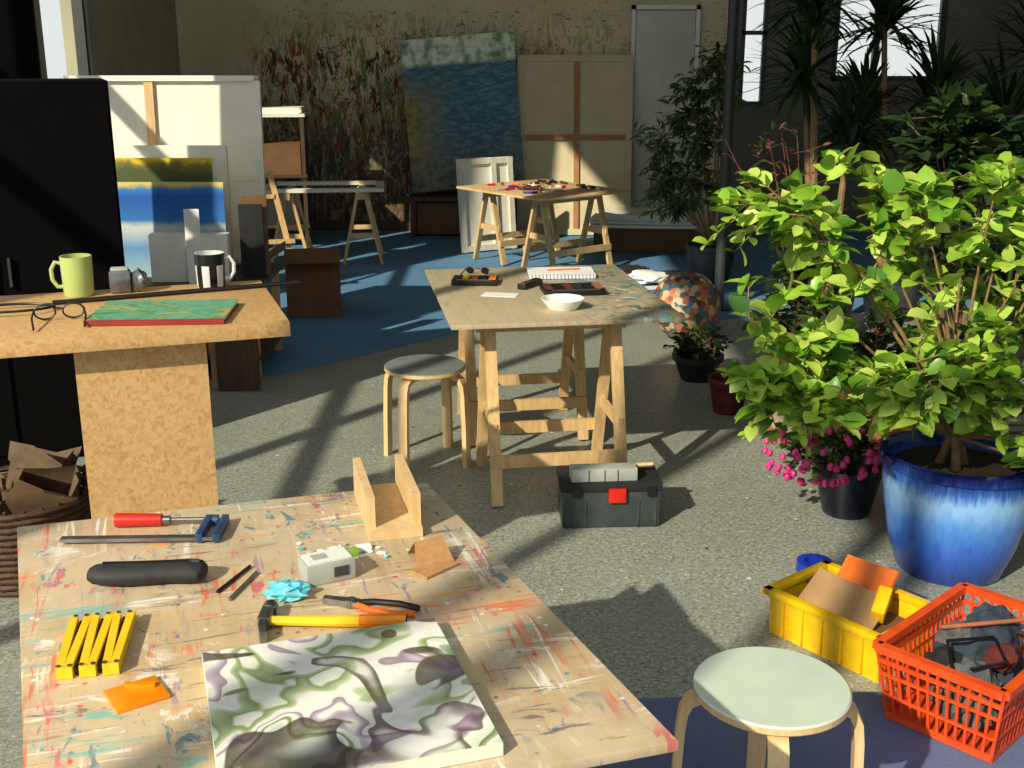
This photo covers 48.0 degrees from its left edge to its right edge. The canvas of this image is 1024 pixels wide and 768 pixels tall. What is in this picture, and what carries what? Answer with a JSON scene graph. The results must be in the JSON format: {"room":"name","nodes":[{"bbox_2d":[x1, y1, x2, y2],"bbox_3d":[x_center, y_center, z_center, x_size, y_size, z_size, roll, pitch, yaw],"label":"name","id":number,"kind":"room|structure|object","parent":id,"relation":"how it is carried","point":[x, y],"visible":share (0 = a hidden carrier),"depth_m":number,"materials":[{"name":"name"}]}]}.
{"room":"art studio","nodes":[
{"label":"art studio","id":0,"kind":"room"},
{"bbox_2d":[33,0,180,78],"bbox_3d":[-3.300,-2.108,4.178,0.200,5.200,13.800,0,16,0],"label":"wall","id":1,"kind":"structure","parent":0,"point":[125,37],"depth_m":9.47,"materials":[{"name":"grey paint"}]},
{"bbox_2d":[71,0,90,74],"bbox_3d":[-3.260,-2.566,8.262,0.080,2.000,0.900,0,16,0],"label":"window","id":2,"kind":"structure","parent":1,"relation":"in","point":[78,14],"depth_m":8.68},
{"bbox_2d":[0,231,1023,767],"bbox_3d":[0.900,0.436,4.917,8.600,0.100,14.200,0,16,0],"label":"floor","id":3,"kind":"structure","parent":0,"point":[652,604],"depth_m":4.71,"materials":[{"name":"concrete"}]},
{"bbox_2d":[0,0,41,78],"bbox_3d":[-2.330,-2.393,5.157,0.200,5.200,0.140,-6,17,-19],"label":"post","id":4,"kind":"object","parent":3,"relation":"on","point":[19,49],"visible":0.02,"depth_m":5.33,"materials":[{"name":"paint"}]},
{"bbox_2d":[0,441,91,597],"bbox_3d":[-1.680,0.440,3.939,0.528,0.440,0.520,0,16,0],"label":"wicker basket","id":5,"kind":"object","parent":3,"relation":"on","point":[43,486],"visible":0.53,"depth_m":3.81,"materials":[{"name":"brown wicker"}]},
{"bbox_2d":[0,78,124,465],"bbox_3d":[-2.214,-0.480,4.990,1.000,1.620,0.470,-6,17,-21],"label":"tall cabinet","id":6,"kind":"object","parent":3,"relation":"on","point":[59,196],"visible":0.57,"depth_m":4.82,"materials":[{"name":"paint"}]},
{"bbox_2d":[0,280,290,518],"bbox_3d":[-1.136,0.293,3.366,0.930,1.040,0.620,-5,17,-18],"label":"table","id":7,"kind":"object","parent":3,"relation":"on","point":[143,390],"visible":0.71,"depth_m":3.09,"materials":[{"name":"beige wood"}]},
{"bbox_2d":[0,302,55,313],"bbox_3d":[-1.386,-0.209,3.191,0.227,0.015,0.128,-6,17,-19],"label":"coiled cable","id":8,"kind":"object","parent":7,"relation":"on","point":[21,303],"visible":0.74,"depth_m":3.21,"materials":[{"name":"black plastic"}]},
{"bbox_2d":[30,302,86,330],"bbox_3d":[-1.198,-0.180,3.040,0.140,0.045,0.134,-6,17,-19],"label":"eyeglasses","id":9,"kind":"object","parent":7,"relation":"on","point":[80,304],"visible":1,"depth_m":3.09,"materials":[{"name":"black plastic"}]},
{"bbox_2d":[49,253,93,297],"bbox_3d":[-1.295,-0.322,3.404,0.110,0.118,0.090,5,17,18],"label":"coffee mug","id":10,"kind":"object","parent":7,"relation":"on","point":[76,269],"visible":1,"depth_m":3.37,"materials":[{"name":"ceramic"}]},
{"bbox_2d":[108,266,148,292],"bbox_3d":[-1.150,-0.314,3.455,0.114,0.075,0.046,-4,17,-13],"label":"tin","id":11,"kind":"object","parent":7,"relation":"on","point":[121,279],"visible":1,"depth_m":3.44,"materials":[{"name":"metal"}]},
{"bbox_2d":[83,299,238,325],"bbox_3d":[-0.955,-0.198,3.159,0.365,0.016,0.252,-1,16,-4],"label":"book","id":12,"kind":"object","parent":7,"relation":"on","point":[198,311],"visible":1,"depth_m":3.12,"materials":[{"name":"green paper"}]},
{"bbox_2d":[52,280,300,304],"bbox_3d":[-0.984,-0.274,3.425,0.720,0.014,0.014,-7,18,-24],"label":"metal rod","id":13,"kind":"object","parent":7,"relation":"on","point":[294,282],"visible":0.85,"depth_m":3.41,"materials":[{"name":"black metal"}]},
{"bbox_2d":[194,250,235,287],"bbox_3d":[-0.916,-0.350,3.523,0.110,0.105,0.090,7,18,22],"label":"coffee mug","id":14,"kind":"object","parent":7,"relation":"on","point":[209,264],"visible":0.94,"depth_m":3.50,"materials":[{"name":"black ceramic"}]},
{"bbox_2d":[209,339,260,389],"bbox_3d":[-1.466,-0.169,6.077,0.255,0.400,0.065,-1,16,-5],"label":"boards","id":15,"kind":"object","parent":3,"relation":"on","point":[235,365],"visible":0.64,"depth_m":6.07,"materials":[{"name":"wood"}]},
{"bbox_2d":[17,483,677,767],"bbox_3d":[-0.415,0.779,2.225,1.037,0.737,1.165,-5,17,-16],"label":"work table","id":16,"kind":"object","parent":3,"relation":"on","point":[551,702],"visible":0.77,"depth_m":2.07,"materials":[{"name":"brown wood"}]},
{"bbox_2d":[55,610,135,679],"bbox_3d":[-0.722,0.449,1.995,0.112,0.023,0.190,-3,16,-11],"label":"ruler","id":17,"kind":"object","parent":16,"relation":"on","point":[92,644],"visible":1,"depth_m":1.97,"materials":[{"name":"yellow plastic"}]},
{"bbox_2d":[103,675,169,713],"bbox_3d":[-0.605,0.497,1.852,0.085,0.012,0.075,-11,20,-33],"label":"square","id":18,"kind":"object","parent":16,"relation":"on","point":[131,695],"visible":1,"depth_m":1.85,"materials":[{"name":"plastic"}]},
{"bbox_2d":[59,513,229,542],"bbox_3d":[-0.785,0.306,2.468,0.333,0.031,0.110,-1,16,-2],"label":"clamp","id":19,"kind":"object","parent":16,"relation":"on","point":[120,519],"visible":1,"depth_m":2.45,"materials":[{"name":"metal"}]},
{"bbox_2d":[86,558,207,585],"bbox_3d":[-0.709,0.367,2.240,0.229,0.045,0.064,-2,16,-6],"label":"pencil case","id":20,"kind":"object","parent":16,"relation":"on","point":[190,570],"visible":1,"depth_m":2.22,"materials":[{"name":"fabric"}]},
{"bbox_2d":[216,565,257,600],"bbox_3d":[-0.535,0.386,2.242,0.044,0.006,0.144,4,17,12],"label":"pencils","id":21,"kind":"object","parent":16,"relation":"on","point":[248,567],"visible":1,"depth_m":2.24,"materials":[{"name":"black wood"}]},
{"bbox_2d":[263,578,310,602],"bbox_3d":[-0.427,0.390,2.183,0.090,0.032,0.083,0,16,0],"label":"wrapper","id":22,"kind":"object","parent":16,"relation":"on","point":[286,589],"visible":1,"depth_m":2.17,"materials":[{"name":"blue plastic"}]},
{"bbox_2d":[298,547,355,586],"bbox_3d":[-0.364,0.359,2.264,0.100,0.048,0.062,-8,18,-27],"label":"tin box","id":23,"kind":"object","parent":16,"relation":"on","point":[335,564],"visible":0.91,"depth_m":2.24,"materials":[{"name":"white metal"}]},
{"bbox_2d":[257,599,406,642],"bbox_3d":[-0.325,0.426,2.066,0.269,0.028,0.117,0,16,0],"label":"hammer","id":24,"kind":"object","parent":16,"relation":"on","point":[266,617],"visible":0.93,"depth_m":2.06,"materials":[{"name":"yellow plastic"}]},
{"bbox_2d":[330,543,371,556],"bbox_3d":[-0.335,0.343,2.375,0.093,0.016,0.038,-6,17,-19],"label":"paper scraps","id":25,"kind":"object","parent":16,"relation":"on","point":[354,551],"visible":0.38,"depth_m":2.37,"materials":[{"name":"white paper"}]},
{"bbox_2d":[202,618,502,767],"bbox_3d":[-0.268,0.500,1.817,0.405,0.024,0.405,-5,17,-17],"label":"canvas painting","id":26,"kind":"object","parent":16,"relation":"on","point":[398,695],"visible":1,"depth_m":1.79},
{"bbox_2d":[296,542,410,557],"bbox_3d":[-0.333,0.343,2.387,0.247,0.008,0.060,3,16,9],"label":"scraps","id":27,"kind":"object","parent":16,"relation":"on","point":[368,550],"visible":0.85,"depth_m":2.38,"materials":[{"name":"white paper"}]},
{"bbox_2d":[322,595,420,616],"bbox_3d":[-0.264,0.411,2.139,0.186,0.016,0.052,4,17,14],"label":"pliers","id":28,"kind":"object","parent":16,"relation":"on","point":[351,602],"visible":0.95,"depth_m":2.14,"materials":[{"name":"orange plastic"}]},
{"bbox_2d":[353,454,422,541],"bbox_3d":[-0.280,0.249,2.566,0.116,0.090,0.280,-4,17,-13],"label":"wooden holder","id":29,"kind":"object","parent":16,"relation":"on","point":[388,511],"visible":1,"depth_m":2.52,"materials":[{"name":"brown wood"}]},
{"bbox_2d":[408,535,458,579],"bbox_3d":[-0.164,0.341,2.322,0.106,0.050,0.131,-7,18,-24],"label":"folded sandpaper","id":30,"kind":"object","parent":16,"relation":"on","point":[433,556],"visible":1,"depth_m":2.32,"materials":[{"name":"orange paper"}]},
{"bbox_2d":[383,354,470,469],"bbox_3d":[-0.375,0.127,5.014,0.350,0.440,0.350,-6,17,-19],"label":"stool","id":31,"kind":"object","parent":3,"relation":"on","point":[411,368],"visible":0.99,"depth_m":4.95,"materials":[{"name":"brown wood"}]},
{"bbox_2d":[425,264,685,506],"bbox_3d":[0.133,-0.048,5.073,0.920,0.738,1.244,-3,16,-9],"label":"trestle table","id":32,"kind":"object","parent":3,"relation":"on","point":[625,301],"visible":0.88,"depth_m":4.78,"materials":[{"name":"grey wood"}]},
{"bbox_2d":[451,275,497,285],"bbox_3d":[-0.165,-0.464,5.134,0.200,0.028,0.130,1,16,4],"label":"box","id":33,"kind":"object","parent":32,"relation":"on","point":[457,280],"visible":1,"depth_m":5.08,"materials":[{"name":"black plastic"}]},
{"bbox_2d":[461,267,489,274],"bbox_3d":[-0.170,-0.512,5.283,0.121,0.034,0.132,3,16,10],"label":"sunglasses","id":34,"kind":"object","parent":32,"relation":"on","point":[484,270],"visible":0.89,"depth_m":5.33,"materials":[{"name":"black plastic"}]},
{"bbox_2d":[481,292,518,297],"bbox_3d":[-0.050,-0.379,4.888,0.150,0.002,0.080,3,17,12],"label":"paper sheet","id":35,"kind":"object","parent":32,"relation":"on","point":[491,294],"visible":1,"depth_m":4.89,"materials":[{"name":"white paper"}]},
{"bbox_2d":[517,277,542,289],"bbox_3d":[0.080,-0.442,5.057,0.040,0.028,0.160,9,19,29],"label":"case","id":36,"kind":"object","parent":32,"relation":"on","point":[533,282],"visible":0.99,"depth_m":5.03,"materials":[{"name":"black plastic"}]},
{"bbox_2d":[526,267,595,278],"bbox_3d":[0.225,-0.516,5.315,0.305,0.029,0.209,-1,16,-3],"label":"spiral sketchbook","id":37,"kind":"object","parent":32,"relation":"on","point":[532,272],"visible":0.96,"depth_m":5.28,"materials":[{"name":"white paper"}]},
{"bbox_2d":[541,294,584,310],"bbox_3d":[0.205,-0.326,4.633,0.180,0.042,0.171,0,16,0],"label":"dish","id":38,"kind":"object","parent":32,"relation":"on","point":[556,302],"visible":1,"depth_m":4.62,"materials":[{"name":"ceramic"}]},
{"bbox_2d":[540,282,605,295],"bbox_3d":[0.260,-0.409,4.942,0.260,0.028,0.170,-2,16,-8],"label":"case","id":39,"kind":"object","parent":32,"relation":"on","point":[587,288],"visible":0.94,"depth_m":4.88,"materials":[{"name":"black plastic"}]},
{"bbox_2d":[207,232,970,379],"bbox_3d":[0.125,-0.729,8.743,6.550,0.004,5.600,0,16,0],"label":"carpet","id":40,"kind":"object","parent":3,"relation":"on","point":[392,304],"visible":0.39,"depth_m":9.02,"materials":[{"name":"blue carpet"}]},
{"bbox_2d":[147,262,284,376],"bbox_3d":[-1.950,-0.372,6.556,1.200,0.522,0.700,0,16,0],"label":"rack","id":41,"kind":"object","parent":40,"relation":"on","point":[266,345],"visible":0.12,"depth_m":6.48,"materials":[{"name":"brown wood"}]},
{"bbox_2d":[115,158,213,181],"bbox_3d":[-1.930,-0.935,6.403,0.560,0.640,0.050,0,16,0],"label":"landscape painting","id":42,"kind":"object","parent":41,"relation":"on","point":[127,169],"visible":0.21,"depth_m":6.33,"materials":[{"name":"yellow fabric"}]},
{"bbox_2d":[63,75,266,264],"bbox_3d":[-1.970,-1.215,6.596,1.100,1.070,0.092,0,16,0],"label":"canvas","id":43,"kind":"object","parent":41,"relation":"on","point":[145,109],"visible":0.42,"depth_m":6.54,"materials":[{"name":"white fabric"}]},
{"bbox_2d":[117,182,226,276],"bbox_3d":[-1.880,-0.849,6.322,0.620,0.520,0.046,0,16,0],"label":"painting","id":44,"kind":"object","parent":41,"relation":"on","point":[146,208],"visible":0.43,"depth_m":6.28,"materials":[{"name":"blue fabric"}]},
{"bbox_2d":[114,145,233,259],"bbox_3d":[-1.900,-0.992,6.492,0.620,0.700,0.057,0,16,0],"label":"canvas","id":45,"kind":"object","parent":41,"relation":"on","point":[218,153],"visible":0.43,"depth_m":6.40},
{"bbox_2d":[148,232,232,281],"bbox_3d":[-1.740,-0.688,6.236,0.420,0.260,0.080,-1,16,-2],"label":"carton","id":46,"kind":"object","parent":41,"relation":"on","point":[168,254],"visible":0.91,"depth_m":6.19,"materials":[{"name":"cardboard"}]},
{"bbox_2d":[183,209,201,283],"bbox_3d":[-1.700,-0.734,6.144,0.080,0.400,0.006,-1,16,-2],"label":"strip","id":47,"kind":"object","parent":41,"relation":"on","point":[191,216],"visible":0.86,"depth_m":6.13,"materials":[{"name":"paper"}]},
{"bbox_2d":[238,196,270,276],"bbox_3d":[-1.423,-0.813,6.345,0.150,0.440,0.062,-2,16,-8],"label":"portfolio","id":48,"kind":"object","parent":41,"relation":"on","point":[252,213],"visible":1,"depth_m":6.32,"materials":[{"name":"black cardboard"}]},
{"bbox_2d":[266,170,294,248],"bbox_3d":[-1.856,-1.137,8.505,0.539,0.904,0.540,-4,17,-14],"label":"easel","id":49,"kind":"object","parent":40,"relation":"on","point":[274,195],"visible":0.27,"depth_m":8.31,"materials":[{"name":"brown wood"}]},
{"bbox_2d":[262,106,313,247],"bbox_3d":[-2.120,-1.876,10.441,0.560,1.245,0.360,-1,16,-4],"label":"storage shelf","id":50,"kind":"object","parent":40,"relation":"on","point":[286,159],"visible":0.42,"depth_m":10.26,"materials":[{"name":"brown wood"}]},
{"bbox_2d":[269,241,341,317],"bbox_3d":[-1.409,-0.700,7.779,0.486,0.470,0.488,-3,16,-10],"label":"cardboard box","id":51,"kind":"object","parent":40,"relation":"on","point":[318,294],"visible":0.86,"depth_m":7.70,"materials":[{"name":"brown cardboard"}]},
{"bbox_2d":[266,180,383,264],"bbox_3d":[-1.570,-1.367,9.756,0.980,0.642,0.610,-2,16,-6],"label":"trestle table","id":52,"kind":"object","parent":40,"relation":"on","point":[362,191],"visible":0.84,"depth_m":9.56,"materials":[{"name":"white wood"}]},
{"bbox_2d":[408,194,459,236],"bbox_3d":[-0.500,-1.642,11.186,0.980,0.380,0.300,0,16,0],"label":"bench","id":53,"kind":"object","parent":40,"relation":"on","point":[429,213],"visible":0.43,"depth_m":11.09,"materials":[{"name":"brown wood"}]},
{"bbox_2d":[399,31,524,192],"bbox_3d":[-0.470,-2.582,10.955,1.188,1.496,0.178,0,16,0],"label":"painting","id":54,"kind":"object","parent":53,"relation":"on","point":[461,99],"visible":0.79,"depth_m":10.93},
{"bbox_2d":[456,156,516,252],"bbox_3d":[-0.222,-1.600,10.248,0.560,0.818,0.114,-9,19,-29],"label":"canvas","id":55,"kind":"object","parent":40,"relation":"on","point":[469,171],"visible":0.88,"depth_m":10.22,"materials":[{"name":"white fabric"}]},
{"bbox_2d":[456,179,630,266],"bbox_3d":[0.250,-1.319,9.614,0.950,0.630,1.120,-12,20,-36],"label":"trestle table","id":56,"kind":"object","parent":40,"relation":"on","point":[572,193],"visible":0.87,"depth_m":9.45,"materials":[{"name":"brown wood"}]},
{"bbox_2d":[487,179,599,193],"bbox_3d":[0.234,-1.635,9.524,0.797,0.021,0.798,-12,20,-36],"label":"tubes","id":57,"kind":"object","parent":56,"relation":"on","point":[532,185],"visible":1,"depth_m":9.48,"materials":[{"name":"multicoloured metal"}]},
{"bbox_2d":[517,55,632,234],"bbox_3d":[0.600,-2.291,11.067,1.100,1.688,0.269,0,16,0],"label":"stretcher","id":58,"kind":"object","parent":40,"relation":"on","point":[575,111],"visible":0.83,"depth_m":11.04,"materials":[{"name":"beige fabric"}]},
{"bbox_2d":[590,207,696,253],"bbox_3d":[1.185,-1.395,10.411,0.962,0.338,0.610,2,16,6],"label":"bench","id":59,"kind":"object","parent":40,"relation":"on","point":[628,234],"visible":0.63,"depth_m":10.19,"materials":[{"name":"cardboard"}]},
{"bbox_2d":[618,264,679,289],"bbox_3d":[1.078,-0.836,8.903,0.601,0.105,0.569,0,16,0],"label":"papers","id":60,"kind":"object","parent":40,"relation":"on","point":[643,275],"visible":0.62,"depth_m":8.83,"materials":[{"name":"white paper"}]},
{"bbox_2d":[628,41,752,282],"bbox_3d":[1.349,-1.676,8.768,0.911,1.794,0.732,0,16,0],"label":"fig","id":61,"kind":"object","parent":40,"relation":"on","point":[703,262],"visible":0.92,"depth_m":8.67,"materials":[{"name":"plant"}]},
{"bbox_2d":[556,465,662,527],"bbox_3d":[0.370,0.433,4.420,0.385,0.182,0.216,-1,16,-3],"label":"box","id":62,"kind":"object","parent":3,"relation":"on","point":[636,503],"visible":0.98,"depth_m":4.33,"materials":[{"name":"plastic"}]},
{"bbox_2d":[569,462,652,482],"bbox_3d":[0.381,0.329,4.361,0.325,0.050,0.101,-1,16,-5],"label":"tray","id":63,"kind":"object","parent":62,"relation":"on","point":[627,471],"visible":1,"depth_m":4.32,"materials":[{"name":"grey plastic"}]},
{"bbox_2d":[654,271,720,339],"bbox_3d":[1.080,-0.487,7.148,0.430,0.430,0.430,0,16,0],"label":"ball","id":64,"kind":"object","parent":3,"relation":"on","point":[693,295],"visible":0.72,"depth_m":6.98,"materials":[{"name":"multicoloured"}]},
{"bbox_2d":[662,321,733,382],"bbox_3d":[1.027,-0.185,6.317,0.353,0.312,0.321,11,20,34],"label":"ivy plant","id":65,"kind":"object","parent":3,"relation":"on","point":[694,363],"visible":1,"depth_m":6.25,"materials":[{"name":"green plant"}]},
{"bbox_2d":[707,371,744,415],"bbox_3d":[1.080,0.051,5.742,0.214,0.180,0.213,0,16,0],"label":"pot","id":66,"kind":"object","parent":3,"relation":"on","point":[724,402],"visible":0.64,"depth_m":5.69,"materials":[{"name":"ceramic"}]},
{"bbox_2d":[715,0,739,311],"bbox_3d":[1.440,-3.015,7.299,0.160,5.200,0.160,0,16,0],"label":"steel column","id":67,"kind":"structure","parent":3,"relation":"on","point":[733,7],"depth_m":7.66,"materials":[{"name":"grey metal"}]},
{"bbox_2d":[717,121,849,361],"bbox_3d":[1.467,-0.749,6.346,0.746,1.380,0.431,0,16,0],"label":"shrub","id":68,"kind":"object","parent":3,"relation":"on","point":[773,126],"visible":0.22,"depth_m":6.19,"materials":[{"name":"green plant"}]},
{"bbox_2d":[742,244,852,443],"bbox_3d":[1.365,-0.252,5.428,0.517,0.937,0.518,-14,21,-39],"label":"planter","id":69,"kind":"object","parent":3,"relation":"on","point":[783,281],"visible":0.34,"depth_m":5.36,"materials":[{"name":"ceramic"}]},
{"bbox_2d":[590,691,1023,767],"bbox_3d":[1.750,1.179,2.165,3.200,0.008,2.300,-1,16,-3],"label":"rug","id":70,"kind":"object","parent":3,"relation":"on","point":[709,742],"visible":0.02,"depth_m":2.97,"materials":[{"name":"blue carpet"}]},
{"bbox_2d":[671,647,864,767],"bbox_3d":[0.555,0.848,2.516,0.332,0.430,0.332,-12,20,-36],"label":"stool","id":71,"kind":"object","parent":70,"relation":"on","point":[775,695],"visible":0.99,"depth_m":2.44,"materials":[{"name":"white wood"}]},
{"bbox_2d":[872,582,1023,763],"bbox_3d":[1.262,0.766,3.112,0.526,0.257,0.366,-15,22,-42],"label":"laundry basket","id":72,"kind":"object","parent":70,"relation":"on","point":[969,698],"visible":1,"depth_m":3.03,"materials":[{"name":"orange plastic"}]},
{"bbox_2d":[796,553,831,571],"bbox_3d":[1.050,0.631,3.994,0.120,0.040,0.120,0,16,0],"label":"tape roll","id":73,"kind":"object","parent":3,"relation":"on","point":[804,561],"visible":0.38,"depth_m":4.01,"materials":[{"name":"blue plastic"}]},
{"bbox_2d":[735,0,913,317],"bbox_3d":[1.908,-1.462,6.955,1.193,2.410,1.044,0,16,0],"label":"yucca","id":74,"kind":"object","parent":3,"relation":"on","point":[805,61],"visible":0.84,"depth_m":6.85,"materials":[{"name":"plant"}]},
{"bbox_2d":[762,412,889,519],"bbox_3d":[1.198,0.313,4.399,0.499,0.427,0.399,0,16,0],"label":"potted fuchsia","id":75,"kind":"object","parent":3,"relation":"on","point":[848,480],"visible":0.8,"depth_m":4.36,"materials":[{"name":"plant"}]},
{"bbox_2d":[762,554,943,682],"bbox_3d":[1.030,0.682,3.489,0.320,0.224,0.430,-13,20,-37],"label":"crate","id":76,"kind":"object","parent":3,"relation":"on","point":[835,612],"visible":0.77,"depth_m":3.48,"materials":[{"name":"plastic"}]},
{"bbox_2d":[692,142,1023,586],"bbox_3d":[1.429,-0.056,3.822,1.643,1.456,0.881,-1,16,-5],"label":"potted shrub","id":77,"kind":"object","parent":3,"relation":"on","point":[953,489],"visible":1,"depth_m":3.70,"materials":[{"name":"green plant"}]},
{"bbox_2d":[837,293,917,460],"bbox_3d":[1.607,-0.021,5.016,0.440,0.723,0.457,-3,17,-11],"label":"terracotta planter","id":78,"kind":"object","parent":3,"relation":"on","point":[882,330],"visible":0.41,"depth_m":4.97,"materials":[{"name":"plant"}]},
{"bbox_2d":[793,0,986,321],"bbox_3d":[2.514,-1.609,7.525,1.452,2.373,1.012,0,16,0],"label":"yucca","id":79,"kind":"object","parent":3,"relation":"on","point":[888,13],"visible":0.51,"depth_m":7.34,"materials":[{"name":"plant"}]},
{"bbox_2d":[879,79,1023,359],"bbox_3d":[2.342,-0.738,5.898,0.906,1.608,0.836,0,16,0],"label":"leafy plant","id":80,"kind":"object","parent":3,"relation":"on","point":[960,115],"visible":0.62,"depth_m":5.70,"materials":[{"name":"green plant"}]},
{"bbox_2d":[910,0,1023,333],"bbox_3d":[3.254,-1.573,7.077,1.612,2.555,1.261,0,16,0],"label":"yucca","id":81,"kind":"object","parent":3,"relation":"on","point":[1015,92],"visible":0.42,"depth_m":7.05,"materials":[{"name":"plant"}]},
{"bbox_2d":[175,0,1023,230],"bbox_3d":[0.900,-4.060,10.900,8.600,5.200,0.200,0,16,0],"label":"wall","id":82,"kind":"structure","parent":0,"point":[338,60],"depth_m":11.06,"materials":[{"name":"paint"}]},
{"bbox_2d":[268,221,516,230],"bbox_3d":[-1.050,-1.580,11.504,4.280,0.100,0.020,0,16,0],"label":"baseboard","id":83,"kind":"structure","parent":82,"relation":"attached to","point":[317,225],"depth_m":11.49,"materials":[{"name":"brown wood"}]},
{"bbox_2d":[630,5,700,214],"bbox_3d":[1.460,-2.553,11.159,0.650,2.140,0.112,0,16,0],"label":"door","id":84,"kind":"structure","parent":82,"relation":"in","point":[663,48],"depth_m":11.03,"materials":[{"name":"white paint"}]},
{"bbox_2d":[738,0,769,105],"bbox_3d":[2.325,-3.480,11.017,0.250,1.580,0.060,0,16,0],"label":"window","id":85,"kind":"structure","parent":82,"relation":"in","point":[763,32],"depth_m":11.06,"materials":[{"name":"white glass"}]},
{"bbox_2d":[830,0,947,80],"bbox_3d":[3.615,-3.638,10.971,1.070,1.450,0.060,0,16,0],"label":"window","id":86,"kind":"structure","parent":82,"relation":"in","point":[943,3],"depth_m":11.04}
]}

